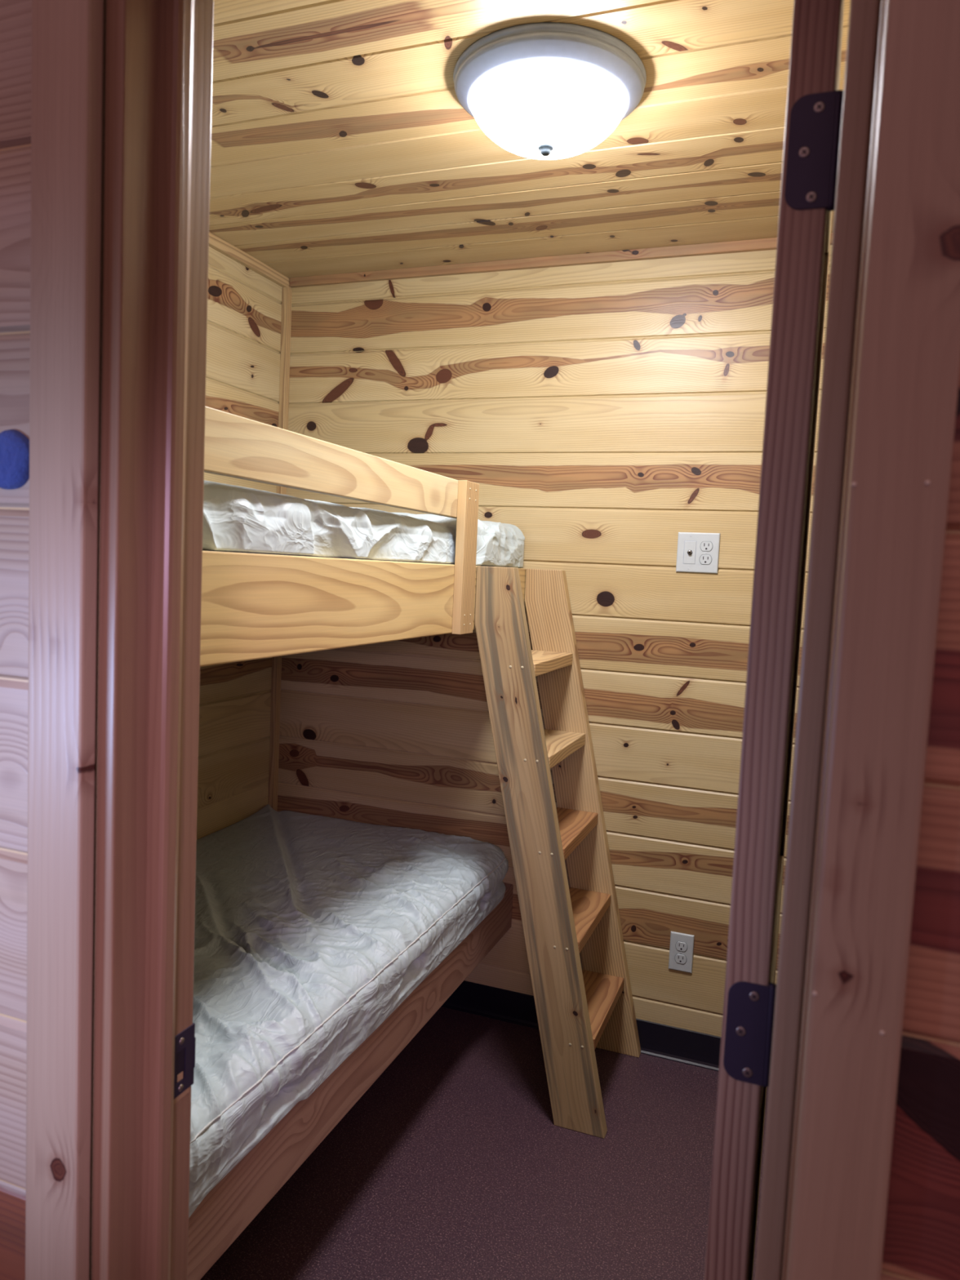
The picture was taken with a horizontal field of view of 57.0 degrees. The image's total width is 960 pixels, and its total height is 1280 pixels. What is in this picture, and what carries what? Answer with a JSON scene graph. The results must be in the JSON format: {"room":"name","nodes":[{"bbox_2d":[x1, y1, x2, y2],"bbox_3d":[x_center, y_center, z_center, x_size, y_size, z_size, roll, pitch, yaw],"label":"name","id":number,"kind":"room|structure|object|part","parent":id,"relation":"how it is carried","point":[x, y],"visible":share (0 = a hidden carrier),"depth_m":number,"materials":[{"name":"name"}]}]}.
{"room":"cabin hallway","nodes":[
{"label":"cabin hallway","id":0,"kind":"room"},
{"bbox_2d":[196,246,282,839],"bbox_3d":[-1.128,0.028,2.240,0.120,2.645,2.006,4,5,20],"label":"wall","id":1,"kind":"structure","parent":0,"point":[243,335],"depth_m":2.90,"materials":[{"name":"brown wood"}]},
{"bbox_2d":[208,231,291,288],"bbox_3d":[-0.989,-1.171,2.173,0.018,0.034,1.880,4,5,20],"label":"trim","id":2,"kind":"structure","parent":1,"relation":"attached to","point":[217,243],"depth_m":2.81,"materials":[{"name":"brown wood"}]},
{"bbox_2d":[267,286,292,811],"bbox_3d":[-0.718,-0.008,3.134,0.021,2.411,0.030,4,5,20],"label":"trim","id":3,"kind":"structure","parent":1,"relation":"attached to","point":[286,294],"depth_m":3.09,"materials":[{"name":"brown wood"}]},
{"bbox_2d":[187,882,513,1279],"bbox_3d":[-0.659,0.892,2.168,0.925,0.145,1.896,4,5,20],"label":"frame","id":4,"kind":"object","parent":1,"relation":"attached to","point":[228,1208],"visible":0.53,"depth_m":1.76,"materials":[{"name":"brown wood"}]},
{"bbox_2d":[188,804,508,1217],"bbox_3d":[-0.638,0.747,2.152,0.940,0.195,1.892,4,5,20],"label":"mattress","id":5,"kind":"object","parent":4,"relation":"on","point":[311,931],"visible":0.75,"depth_m":2.08,"materials":[{"name":"white fabric"}]},
{"bbox_2d":[200,406,526,666],"bbox_3d":[-0.597,-0.220,2.075,0.949,0.385,1.896,4,5,20],"label":"frame","id":6,"kind":"object","parent":1,"relation":"attached to","point":[255,606],"visible":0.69,"depth_m":1.63,"materials":[{"name":"brown wood"}]},
{"bbox_3d":[-0.273,-0.318,1.659,0.020,0.093,1.355,4,5,20],"label":"guard rail","id":7,"kind":"part","parent":6,"relation":"part of","materials":[{"name":"brown wood"}]},
{"bbox_3d":[-0.199,-0.086,1.933,0.038,0.173,1.896,4,5,20],"label":"rail","id":8,"kind":"part","parent":6,"relation":"part of","materials":[{"name":"brown wood"}]},
{"bbox_2d":[202,480,524,568],"bbox_3d":[-0.605,-0.252,2.077,0.911,0.179,1.890,4,5,20],"label":"mattress","id":9,"kind":"object","parent":6,"relation":"on","point":[237,518],"visible":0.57,"depth_m":1.69,"materials":[{"name":"white fabric"}]},
{"bbox_3d":[-0.036,-0.208,2.256,0.023,0.385,0.091,4,5,20],"label":"guard post","id":10,"kind":"part","parent":6,"relation":"part of","materials":[{"name":"brown wood"}]},
{"bbox_2d":[0,0,959,1279],"bbox_3d":[-0.192,0.103,0.862,3.800,2.600,0.130,4,5,20],"label":"wall","id":11,"kind":"structure","parent":0,"point":[922,1237],"depth_m":0.85,"materials":[{"name":"brown wood"}]},
{"bbox_2d":[0,429,29,489],"bbox_3d":[-0.467,-0.179,0.872,0.061,0.059,0.012,4,5,20],"label":"disc","id":12,"kind":"object","parent":11,"relation":"attached to","point":[14,445],"visible":0.98,"depth_m":0.86,"materials":[{"name":"blue plastic"}]},
{"bbox_2d":[25,0,103,1279],"bbox_3d":[-0.417,0.323,0.878,0.068,2.140,0.020,4,5,20],"label":"trim","id":13,"kind":"structure","parent":11,"relation":"attached to","point":[68,35],"depth_m":0.84,"materials":[{"name":"brown wood"}]},
{"bbox_2d":[91,0,213,1279],"bbox_3d":[-0.352,0.366,0.934,0.022,2.050,0.126,4,5,20],"label":"trim","id":14,"kind":"structure","parent":11,"relation":"attached to","point":[133,27],"depth_m":0.87,"materials":[{"name":"brown wood"}]},
{"bbox_2d":[140,0,194,1279],"bbox_3d":[-0.331,0.368,0.932,0.021,2.050,0.042,4,5,20],"label":"trim","id":15,"kind":"structure","parent":11,"relation":"attached to","point":[177,16],"depth_m":0.89,"materials":[{"name":"brown wood"}]},
{"bbox_2d":[173,1022,195,1103],"bbox_3d":[-0.332,0.471,0.982,0.008,0.078,0.040,4,5,20],"label":"strike plate","id":16,"kind":"object","parent":11,"relation":"attached to","point":[185,1041],"visible":0.91,"depth_m":0.98,"materials":[{"name":"brown metal"}]},
{"bbox_2d":[704,0,844,1279],"bbox_3d":[0.340,0.390,1.068,0.044,2.030,0.612,4,5,20],"label":"door","id":17,"kind":"structure","parent":11,"relation":"in","point":[814,108],"depth_m":0.76,"materials":[{"name":"brown wood"}]},
{"bbox_3d":[0.337,0.387,1.070,0.036,0.150,0.390,4,5,20],"label":"rail","id":18,"kind":"part","parent":17,"relation":"part of","materials":[{"name":"brown wood"}]},
{"bbox_3d":[0.380,-0.563,0.994,0.036,0.118,0.390,4,5,20],"label":"rail","id":19,"kind":"part","parent":17,"relation":"part of","materials":[{"name":"brown wood"}]},
{"bbox_2d":[754,0,879,1279],"bbox_3d":[0.242,0.411,0.719,0.020,2.050,0.041,4,5,20],"label":"trim","id":20,"kind":"structure","parent":11,"relation":"attached to","point":[864,15],"depth_m":0.67,"materials":[{"name":"brown wood"}]},
{"bbox_2d":[780,0,959,1279],"bbox_3d":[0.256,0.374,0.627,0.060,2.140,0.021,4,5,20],"label":"trim","id":21,"kind":"structure","parent":11,"relation":"attached to","point":[908,369],"depth_m":0.59,"materials":[{"name":"brown wood"}]},
{"bbox_2d":[200,1006,768,1279],"bbox_3d":[-0.352,1.454,0.706,3.800,0.080,4.720,4,5,20],"label":"floor","id":22,"kind":"structure","parent":0,"point":[455,1163],"depth_m":2.16,"materials":[{"name":"carpet"}]},
{"bbox_2d":[474,565,640,1138],"bbox_3d":[0.248,0.545,2.564,0.444,1.489,0.472,4,5,20],"label":"ladder","id":23,"kind":"object","parent":22,"relation":"on","point":[579,1011],"visible":1,"depth_m":2.37,"materials":[{"name":"brown wood"}]},
{"bbox_2d":[208,0,850,278],"bbox_3d":[-0.129,-1.183,1.848,2.090,0.120,2.120,4,5,20],"label":"ceiling","id":24,"kind":"structure","parent":0,"point":[343,140],"depth_m":2.00,"materials":[{"name":"brown wood"}]},
{"bbox_2d":[453,22,646,159],"bbox_3d":[0.133,-1.032,1.748,0.378,0.144,0.378,4,5,20],"label":"ceiling light","id":25,"kind":"object","parent":24,"relation":"attached to","point":[542,91],"visible":1,"depth_m":1.64,"materials":[{"name":"white glass"}]},
{"bbox_3d":[0.132,-1.021,1.749,0.309,0.090,0.309,4,5,20],"label":"lamp shade","id":26,"kind":"part","parent":25,"relation":"part of","materials":[{"name":"white glass"}]},
{"bbox_2d":[277,244,831,1036],"bbox_3d":[0.165,0.036,2.885,2.090,2.645,0.120,4,5,20],"label":"wall","id":27,"kind":"structure","parent":0,"point":[604,413],"depth_m":2.74,"materials":[{"name":"brown wood"}]},
{"bbox_2d":[289,232,832,287],"bbox_3d":[0.205,-1.163,2.721,1.830,0.028,0.016,4,5,20],"label":"trim","id":28,"kind":"structure","parent":27,"relation":"attached to","point":[762,244],"depth_m":2.71,"materials":[{"name":"beige wood"}]},
{"bbox_2d":[441,980,720,1071],"bbox_3d":[0.087,1.206,2.916,1.850,0.102,0.013,4,5,20],"label":"baseboard","id":29,"kind":"structure","parent":27,"relation":"attached to","point":[698,1049],"depth_m":2.77,"materials":[{"name":"black plastic"}]},
{"bbox_2d":[668,931,694,973],"bbox_3d":[0.615,0.955,2.704,0.070,0.118,0.008,4,5,20],"label":"wall outlet","id":30,"kind":"object","parent":27,"relation":"attached to","point":[682,944],"visible":1,"depth_m":2.70,"materials":[{"name":"white plastic"}]},
{"bbox_2d":[674,953,686,964],"bbox_3d":[0.613,0.975,2.703,0.037,0.030,0.002,4,5,20],"label":"receptacle","id":31,"kind":"object","parent":30,"relation":"attached to","point":[679,958],"depth_m":2.70,"materials":[{"name":"white plastic"}]},
{"bbox_2d":[675,941,687,951],"bbox_3d":[0.615,0.936,2.700,0.037,0.030,0.002,4,5,20],"label":"receptacle","id":32,"kind":"object","parent":30,"relation":"attached to","point":[680,946],"depth_m":2.70,"materials":[{"name":"white plastic"}]},
{"bbox_2d":[675,532,719,573],"bbox_3d":[0.643,-0.258,2.613,0.121,0.118,0.016,4,5,20],"label":"wall plate","id":33,"kind":"object","parent":27,"relation":"attached to","point":[696,553],"visible":1,"depth_m":2.62,"materials":[{"name":"white plastic"}]},
{"bbox_2d":[699,554,711,564],"bbox_3d":[0.665,-0.237,2.607,0.037,0.030,0.002,4,5,20],"label":"receptacle","id":34,"kind":"object","parent":33,"relation":"attached to","point":[704,559],"depth_m":2.61,"materials":[{"name":"white plastic"}]},
{"bbox_2d":[700,541,712,551],"bbox_3d":[0.667,-0.276,2.604,0.037,0.030,0.002,4,5,20],"label":"receptacle","id":35,"kind":"object","parent":33,"relation":"attached to","point":[705,546],"depth_m":2.60,"materials":[{"name":"white plastic"}]}
]}

